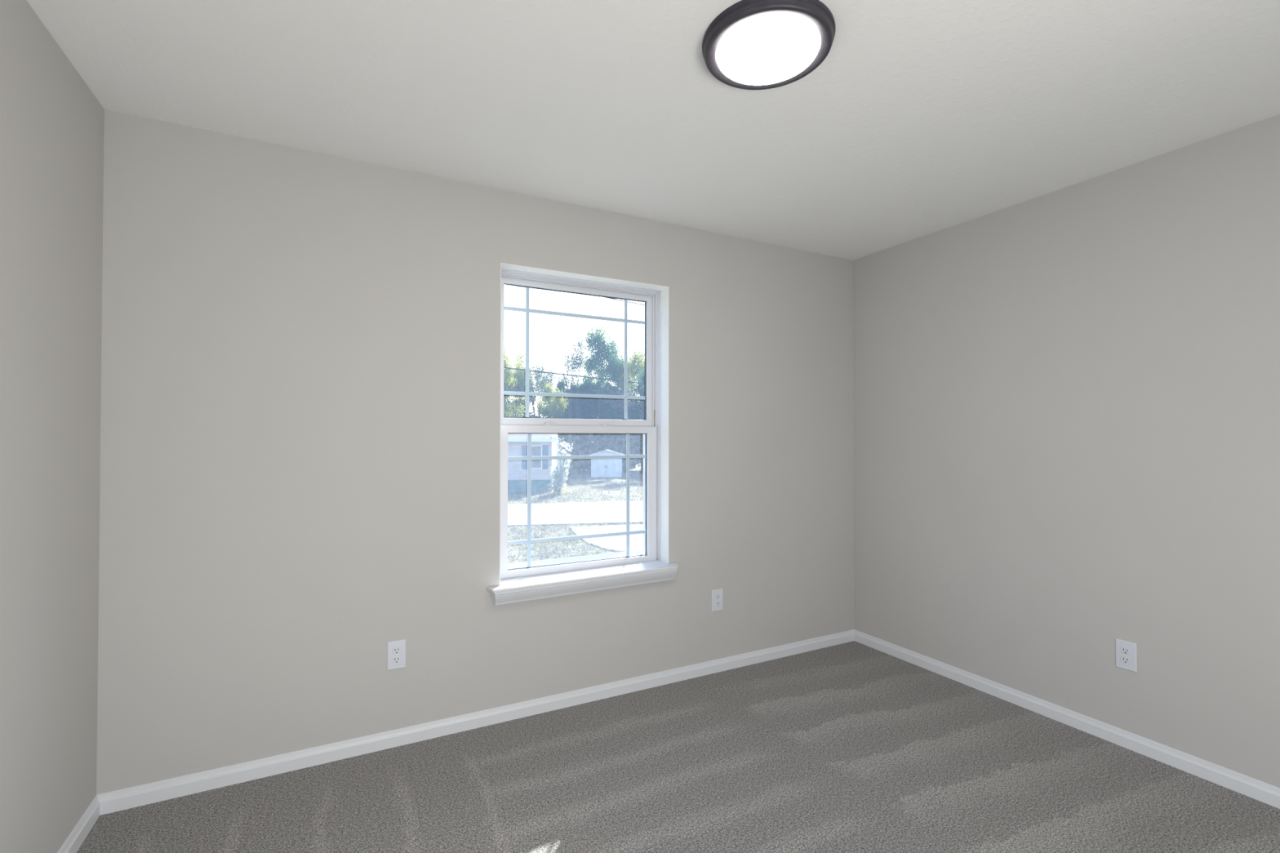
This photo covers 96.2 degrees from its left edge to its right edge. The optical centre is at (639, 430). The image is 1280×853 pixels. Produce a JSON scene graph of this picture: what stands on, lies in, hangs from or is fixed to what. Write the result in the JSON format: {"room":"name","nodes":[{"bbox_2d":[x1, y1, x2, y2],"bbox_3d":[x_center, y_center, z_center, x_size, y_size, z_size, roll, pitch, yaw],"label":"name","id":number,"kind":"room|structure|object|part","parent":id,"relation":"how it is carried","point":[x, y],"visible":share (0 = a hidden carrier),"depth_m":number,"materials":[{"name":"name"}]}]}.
{"room":"empty bedroom","nodes":[
{"label":"empty bedroom","id":0,"kind":"room"},
{"bbox_2d":[0,0,104,852],"bbox_3d":[-0.716,0.074,-0.333,0.120,2.440,5.178,0,-1,-28],"label":"wall","id":1,"kind":"structure","parent":0,"point":[51,122],"depth_m":1.62,"materials":[{"name":"paint"}]},
{"bbox_2d":[57,795,99,852],"bbox_3d":[-1.030,1.268,0.392,0.013,0.068,3.578,0,-1,-28],"label":"baseboard","id":2,"kind":"structure","parent":1,"relation":"attached to","point":[77,837],"depth_m":1.84,"materials":[{"name":"white paint"}]},
{"bbox_2d":[96,109,853,794],"bbox_3d":[-0.288,0.172,2.913,3.901,2.560,0.172,0,-1,-28],"label":"wall","id":3,"kind":"structure","parent":0,"point":[300,411],"depth_m":2.39,"materials":[{"name":"paint"}]},
{"bbox_2d":[386,639,405,671],"bbox_3d":[-1.025,0.946,2.416,0.074,0.120,0.007,0,-1,-28],"label":"wall outlet","id":4,"kind":"object","parent":3,"relation":"attached to","point":[396,650],"visible":1,"depth_m":2.41,"materials":[{"name":"white plastic"}]},
{"bbox_2d":[391,656,400,663],"bbox_3d":[-1.023,0.965,2.414,0.034,0.028,0.002,0,-1,-28],"label":"receptacle","id":5,"kind":"object","parent":4,"relation":"attached to","point":[395,660],"depth_m":2.41,"materials":[{"name":"white plastic"}]},
{"bbox_2d":[392,647,400,654],"bbox_3d":[-1.023,0.926,2.414,0.034,0.028,0.002,0,-1,-28],"label":"receptacle","id":6,"kind":"object","parent":4,"relation":"attached to","point":[396,651],"depth_m":2.41,"materials":[{"name":"white plastic"}]},
{"bbox_2d":[96,629,854,815],"bbox_3d":[-0.245,1.297,2.819,3.661,0.068,0.013,0,-1,-28],"label":"baseboard","id":7,"kind":"structure","parent":3,"relation":"attached to","point":[130,797],"depth_m":2.45,"materials":[{"name":"white paint"}]},
{"bbox_2d":[486,560,678,605],"bbox_3d":[-0.253,0.748,2.849,1.014,0.080,0.175,0,0,-28],"label":"window sill","id":8,"kind":"structure","parent":3,"relation":"attached to","point":[580,581],"depth_m":2.78,"materials":[{"name":"white paint"}]},
{"bbox_2d":[499,262,668,585],"bbox_3d":[-0.286,-0.019,2.921,0.898,1.498,0.180,0,-1,-28],"label":"window","id":9,"kind":"structure","parent":3,"relation":"in","point":[654,428],"depth_m":3.03,"materials":[{"name":"white plastic"}]},
{"bbox_2d":[503,287,645,418],"bbox_3d":[-0.319,-0.388,2.988,0.792,0.656,0.005,0,-1,-28],"label":"grille","id":10,"kind":"object","parent":9,"relation":"attached to","point":[626,297],"depth_m":2.98,"materials":[{"name":"white"}]},
{"bbox_3d":[-0.316,-0.373,2.982,0.850,0.742,0.028,0,-1,-28],"label":"sash","id":11,"kind":"part","parent":9,"relation":"part of","materials":[{"name":"white plastic"}]},
{"bbox_3d":[-0.326,0.315,2.993,0.800,0.735,0.008,0,-1,-28],"label":"screen frame","id":12,"kind":"part","parent":9,"relation":"part of","materials":[{"name":"white plastic"}]},
{"bbox_2d":[507,433,645,567],"bbox_3d":[-0.305,0.345,2.952,0.767,0.662,0.005,0,-1,-28],"label":"grille","id":13,"kind":"object","parent":9,"relation":"attached to","point":[529,458],"depth_m":2.93,"materials":[{"name":"white"}]},
{"bbox_3d":[-0.301,0.343,2.944,0.865,0.732,0.027,0,-1,-28],"label":"sash","id":14,"kind":"part","parent":9,"relation":"part of","materials":[{"name":"white plastic"}]},
{"bbox_2d":[711,588,723,612],"bbox_3d":[0.431,0.942,3.182,0.074,0.120,0.007,0,-1,-28],"label":"wall outlet","id":15,"kind":"object","parent":3,"relation":"attached to","point":[717,594],"visible":1,"depth_m":3.18,"materials":[{"name":"white plastic"}]},
{"bbox_2d":[715,601,720,606],"bbox_3d":[0.432,0.961,3.179,0.034,0.028,0.002,0,-1,-28],"label":"receptacle","id":16,"kind":"object","parent":15,"relation":"attached to","point":[717,603],"depth_m":3.18,"materials":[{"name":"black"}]},
{"bbox_2d":[715,594,720,599],"bbox_3d":[0.432,0.922,3.179,0.034,0.028,0.002,0,-1,-28],"label":"receptacle","id":17,"kind":"object","parent":15,"relation":"attached to","point":[717,597],"depth_m":3.18,"materials":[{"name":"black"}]},
{"bbox_2d":[26,0,1279,260],"bbox_3d":[0.918,-1.184,0.637,3.901,0.100,5.350,0,-1,-28],"label":"ceiling","id":18,"kind":"structure","parent":0,"point":[919,118],"depth_m":1.92,"materials":[{"name":"white paint"}]},
{"bbox_2d":[702,0,835,89],"bbox_3d":[0.367,-1.101,1.655,0.374,0.043,0.374,0,-1,-28],"label":"ceiling light","id":19,"kind":"object","parent":18,"relation":"attached to","point":[750,44],"visible":1,"depth_m":1.60,"materials":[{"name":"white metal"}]},
{"bbox_2d":[716,15,819,84],"bbox_3d":[0.367,-1.087,1.655,0.287,0.014,0.287,0,-1,-28],"label":"diffuser","id":20,"kind":"object","parent":19,"relation":"attached to","point":[755,50],"depth_m":1.63,"materials":[{"name":"white glass"}]},
{"bbox_2d":[76,640,1279,852],"bbox_3d":[0.956,1.365,0.532,3.901,0.120,5.178,0,-1,-28],"label":"floor","id":21,"kind":"structure","parent":0,"point":[851,747],"depth_m":2.10,"materials":[{"name":"carpet"}]},
{"bbox_2d":[853,113,1279,787],"bbox_3d":[2.631,0.096,1.426,0.120,2.440,5.178,0,-1,-28],"label":"wall","id":22,"kind":"structure","parent":0,"point":[1066,401],"depth_m":2.50,"materials":[{"name":"paint"}]},
{"bbox_2d":[853,629,1279,808],"bbox_3d":[2.199,1.290,2.090,0.013,0.068,3.578,0,-1,-28],"label":"baseboard","id":23,"kind":"structure","parent":22,"relation":"attached to","point":[1259,790],"depth_m":2.49,"materials":[{"name":"white paint"}]},
{"bbox_2d":[1115,638,1137,672],"bbox_3d":[2.037,0.944,2.407,0.007,0.120,0.074,0,-1,-28],"label":"wall outlet","id":24,"kind":"object","parent":22,"relation":"attached to","point":[1126,652],"visible":1,"depth_m":2.40,"materials":[{"name":"white plastic"}]},
{"bbox_2d":[1120,646,1130,654],"bbox_3d":[2.035,0.924,2.406,0.002,0.028,0.034,0,-1,-28],"label":"receptacle","id":25,"kind":"object","parent":24,"relation":"attached to","point":[1123,650],"depth_m":2.41,"materials":[{"name":"white plastic"}]},
{"bbox_2d":[1120,656,1130,664],"bbox_3d":[2.035,0.963,2.406,0.002,0.028,0.034,0,-1,-28],"label":"receptacle","id":26,"kind":"object","parent":24,"relation":"attached to","point":[1124,660],"depth_m":2.40,"materials":[{"name":"white plastic"}]},
{"label":"outside","id":27,"kind":"structure","parent":0,"visible":0},
{"bbox_2d":[507,463,645,564],"bbox_3d":[-5.962,2.958,54.817,130.500,1.011,97.000,0,-1,-28],"label":"ground","id":28,"kind":"structure","parent":27,"point":[575,477],"depth_m":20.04,"materials":[{"name":"green plant"}]},
{"bbox_2d":[503,400,511,415],"bbox_3d":[-10.043,0.011,35.774,4.558,6.799,4.439,0,-1,-28],"label":"tree","id":29,"kind":"object","parent":28,"relation":"on","point":[506,401],"visible":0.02,"depth_m":36.40,"materials":[{"name":"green plant"}]},
{"bbox_2d":[503,342,519,417],"bbox_3d":[-8.232,-0.985,33.023,2.923,8.608,3.736,0,-1,15],"label":"tree","id":30,"kind":"object","parent":28,"relation":"on","point":[508,379],"visible":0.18,"depth_m":32.92,"materials":[{"name":"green plant"}]},
{"bbox_2d":[503,344,534,417],"bbox_3d":[-7.562,-1.109,35.989,3.526,8.714,3.448,0,-1,-33],"label":"tree","id":31,"kind":"object","parent":28,"relation":"on","point":[521,356],"visible":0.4,"depth_m":35.68,"materials":[{"name":"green plant"}]},
{"bbox_2d":[505,398,550,417],"bbox_3d":[-8.493,0.561,41.147,4.475,5.747,5.278,0,-1,-28],"label":"tree","id":32,"kind":"object","parent":28,"relation":"on","point":[523,403],"visible":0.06,"depth_m":40.19,"materials":[{"name":"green plant"}]},
{"bbox_2d":[513,347,551,417],"bbox_3d":[-6.276,-1.129,34.153,2.253,7.900,2.926,0,-1,-5],"label":"tree","id":33,"kind":"object","parent":28,"relation":"on","point":[534,363],"visible":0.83,"depth_m":34.22,"materials":[{"name":"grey plant"}]},
{"bbox_2d":[507,433,562,493],"bbox_3d":[-8.437,1.300,26.168,9.540,3.440,9.080,0,-1,-6],"label":"house","id":34,"kind":"structure","parent":28,"relation":"on","point":[542,444],"depth_m":22.42,"materials":[{"name":"white"}]},
{"bbox_2d":[521,445,527,469],"bbox_3d":[-4.499,1.039,22.378,0.205,0.920,0.035,0,-1,-6],"label":"shutter","id":35,"kind":"object","parent":34,"relation":"hanging from","point":[524,448],"depth_m":22.37,"materials":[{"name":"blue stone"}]},
{"bbox_3d":[-4.111,1.040,22.433,0.490,0.840,0.012,0,-1,-6],"label":"pane","id":36,"kind":"part","parent":34,"relation":"part of","materials":[{"name":"grey"}]},
{"bbox_2d":[542,445,547,468],"bbox_3d":[-3.712,1.040,22.465,0.220,0.920,0.035,0,-1,-6],"label":"shutter","id":37,"kind":"object","parent":34,"relation":"hanging from","point":[544,448],"depth_m":22.46,"materials":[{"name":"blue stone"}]},
{"bbox_2d":[524,361,557,417],"bbox_3d":[-7.964,-1.061,43.926,3.699,8.627,3.935,0,-1,35],"label":"tree","id":38,"kind":"object","parent":28,"relation":"on","point":[551,375],"visible":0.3,"depth_m":44.08,"materials":[{"name":"grey plant"}]},
{"bbox_2d":[535,382,581,473],"bbox_3d":[-5.611,0.093,37.888,3.477,6.677,4.305,0,-1,7],"label":"tree","id":39,"kind":"object","parent":28,"relation":"on","point":[552,410],"visible":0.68,"depth_m":37.74,"materials":[{"name":"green plant"}]},
{"bbox_2d":[546,437,573,495],"bbox_3d":[-2.958,1.334,21.267,1.152,2.200,1.137,0,-1,-28],"label":"shrub","id":40,"kind":"object","parent":28,"relation":"on","point":[558,477],"visible":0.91,"depth_m":21.13,"materials":[{"name":"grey plant"}]},
{"bbox_3d":[-2.930,1.426,21.307,0.643,1.945,0.789,0,-1,-28],"label":"stem","id":41,"kind":"part","parent":40,"relation":"part of","materials":[{"name":"grey plant"}]},
{"bbox_2d":[542,375,580,402],"bbox_3d":[-5.557,-0.404,42.980,3.567,7.886,3.065,0,-1,-28],"label":"tree","id":42,"kind":"object","parent":28,"relation":"on","point":[562,376],"visible":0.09,"depth_m":42.62,"materials":[{"name":"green plant"}]},
{"bbox_2d":[558,347,578,476],"bbox_3d":[-4.359,-1.079,34.476,1.135,7.762,1.286,0,-1,37],"label":"tree","id":43,"kind":"object","parent":28,"relation":"on","point":[566,369],"visible":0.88,"depth_m":34.05,"materials":[{"name":"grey plant"}]},
{"bbox_2d":[555,380,587,471],"bbox_3d":[-5.322,-0.118,42.220,4.778,7.084,4.403,0,-1,35],"label":"tree","id":44,"kind":"object","parent":28,"relation":"on","point":[560,385],"visible":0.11,"depth_m":40.85,"materials":[{"name":"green plant"}]},
{"bbox_2d":[559,331,592,475],"bbox_3d":[-4.117,-1.823,36.142,2.128,9.357,1.755,0,-1,24],"label":"tree","id":45,"kind":"object","parent":28,"relation":"on","point":[573,358],"visible":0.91,"depth_m":36.05,"materials":[{"name":"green plant"}]},
{"bbox_2d":[507,479,645,504],"bbox_3d":[-1.013,2.333,22.853,12.821,0.322,10.810,0,-1,-28],"label":"grass","id":46,"kind":"structure","parent":28,"relation":"on","point":[642,480],"depth_m":20.67,"materials":[{"name":"green plant"}]},
{"bbox_2d":[507,521,645,564],"bbox_3d":[-0.370,2.005,10.009,6.317,0.137,7.151,0,-1,-28],"label":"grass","id":47,"kind":"structure","parent":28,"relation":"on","point":[638,522],"depth_m":10.02,"materials":[{"name":"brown plant"}]},
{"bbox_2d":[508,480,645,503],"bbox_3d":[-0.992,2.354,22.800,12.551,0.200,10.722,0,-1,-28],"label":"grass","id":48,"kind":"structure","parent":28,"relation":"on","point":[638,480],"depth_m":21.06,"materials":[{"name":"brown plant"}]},
{"bbox_2d":[559,377,604,471],"bbox_3d":[-3.837,-0.129,41.108,3.884,7.358,3.586,0,-1,8],"label":"tree","id":49,"kind":"object","parent":28,"relation":"on","point":[588,411],"visible":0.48,"depth_m":40.29,"materials":[{"name":"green plant"}]},
{"bbox_2d":[571,358,607,470],"bbox_3d":[-3.946,-1.012,43.029,4.156,9.022,3.836,0,-1,-28],"label":"tree","id":50,"kind":"object","parent":28,"relation":"on","point":[594,380],"visible":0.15,"depth_m":42.95,"materials":[{"name":"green plant"}]},
{"bbox_2d":[574,320,623,450],"bbox_3d":[-2.573,-2.234,37.874,3.365,10.272,2.544,0,-1,-28],"label":"tree","id":51,"kind":"object","parent":28,"relation":"on","point":[602,350],"visible":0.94,"depth_m":37.51,"materials":[{"name":"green plant"}]},
{"bbox_2d":[593,382,617,441],"bbox_3d":[-2.464,-0.108,43.376,4.674,7.114,3.783,0,-1,-28],"label":"tree","id":52,"kind":"object","parent":28,"relation":"on","point":[606,391],"visible":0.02,"depth_m":42.78,"materials":[{"name":"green plant"}]},
{"bbox_2d":[588,448,624,477],"bbox_3d":[-1.940,1.990,33.733,2.000,1.740,1.800,0,-1,0],"label":"garden shed","id":53,"kind":"object","parent":28,"relation":"on","point":[600,468],"visible":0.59,"depth_m":32.93,"materials":[{"name":"grey"}]},
{"bbox_3d":[-2.165,2.061,32.917,0.430,1.140,0.030,0,-1,0],"label":"door","id":54,"kind":"part","parent":53,"relation":"part of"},
{"bbox_3d":[-1.715,2.061,32.917,0.430,1.140,0.030,0,-1,0],"label":"door","id":55,"kind":"part","parent":53,"relation":"part of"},
{"bbox_2d":[586,391,637,472],"bbox_3d":[-1.897,0.350,38.527,3.510,5.945,3.479,0,-1,-28],"label":"tree","id":56,"kind":"object","parent":28,"relation":"on","point":[610,442],"visible":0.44,"depth_m":37.80,"materials":[{"name":"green plant"}]},
{"bbox_2d":[595,331,631,393],"bbox_3d":[-1.490,-1.996,40.084,3.028,9.890,2.470,0,-1,38],"label":"tree","id":57,"kind":"object","parent":28,"relation":"on","point":[620,375],"visible":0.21,"depth_m":39.93,"materials":[{"name":"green plant"}]},
{"bbox_2d":[600,386,645,470],"bbox_3d":[-0.760,0.061,41.358,4.465,6.829,4.364,0,-1,-9],"label":"tree","id":58,"kind":"object","parent":28,"relation":"on","point":[640,450],"visible":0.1,"depth_m":40.23,"materials":[{"name":"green plant"}]},
{"bbox_2d":[604,373,644,472],"bbox_3d":[-0.881,-0.285,38.248,3.638,7.078,4.009,0,-1,-28],"label":"tree","id":59,"kind":"object","parent":28,"relation":"on","point":[620,392],"visible":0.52,"depth_m":38.05,"materials":[{"name":"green plant"}]},
{"bbox_2d":[612,362,639,469],"bbox_3d":[-0.557,-1.181,43.861,4.132,8.582,4.254,0,-1,-28],"label":"tree","id":60,"kind":"object","parent":28,"relation":"on","point":[634,386],"visible":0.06,"depth_m":43.40,"materials":[{"name":"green plant"}]},
{"bbox_2d":[619,343,645,471],"bbox_3d":[0.117,-1.370,38.921,3.578,8.882,3.993,-1,-1,44],"label":"tree","id":61,"kind":"object","parent":28,"relation":"on","point":[637,364],"visible":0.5,"depth_m":38.62,"materials":[{"name":"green plant"}]},
{"bbox_2d":[627,382,645,466],"bbox_3d":[0.653,-0.131,41.035,4.787,6.905,4.146,0,-1,20],"label":"tree","id":62,"kind":"object","parent":28,"relation":"on","point":[638,460],"visible":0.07,"depth_m":39.97,"materials":[{"name":"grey plant"}]},
{"bbox_2d":[636,368,644,394],"bbox_3d":[0.978,-0.901,34.376,2.844,7.338,2.131,0,-1,-28],"label":"tree","id":63,"kind":"object","parent":28,"relation":"on","point":[642,377],"visible":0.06,"depth_m":33.67,"materials":[{"name":"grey plant"}]},
{"bbox_2d":[640,415,645,474],"bbox_3d":[2.184,0.319,36.761,3.956,5.909,4.191,0,-1,34],"label":"tree","id":64,"kind":"object","parent":28,"relation":"on","point":[643,415],"visible":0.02,"depth_m":36.33,"materials":[{"name":"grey plant"}]},
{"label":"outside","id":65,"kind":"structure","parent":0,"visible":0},
{"bbox_2d":[503,367,644,384],"bbox_3d":[-2.123,-1.768,18.500,19.319,2.569,0.044,0,-1,12],"label":"overhead cable","id":66,"kind":"object","parent":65,"point":[504,367],"visible":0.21,"depth_m":18.47,"materials":[{"name":"black plastic"}]},
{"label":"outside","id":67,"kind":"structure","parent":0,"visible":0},
{"bbox_2d":[604,297,644,305],"bbox_3d":[-0.665,-3.766,16.500,14.155,4.110,0.030,0,-1,29],"label":"overhead cable","id":68,"kind":"object","parent":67,"point":[604,297],"visible":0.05,"depth_m":16.30,"materials":[{"name":"black plastic"}]},
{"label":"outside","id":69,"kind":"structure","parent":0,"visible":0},
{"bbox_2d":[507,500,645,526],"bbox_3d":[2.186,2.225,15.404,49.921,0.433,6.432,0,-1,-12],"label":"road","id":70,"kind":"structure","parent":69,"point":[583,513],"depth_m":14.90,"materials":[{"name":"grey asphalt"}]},
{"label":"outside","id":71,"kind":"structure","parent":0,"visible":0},
{"bbox_2d":[568,524,645,554],"bbox_3d":[0.900,2.095,10.861,3.923,0.209,4.352,0,-1,-15],"label":"driveway","id":72,"kind":"structure","parent":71,"point":[636,540],"depth_m":10.94,"materials":[{"name":"grey concrete"}]}
]}

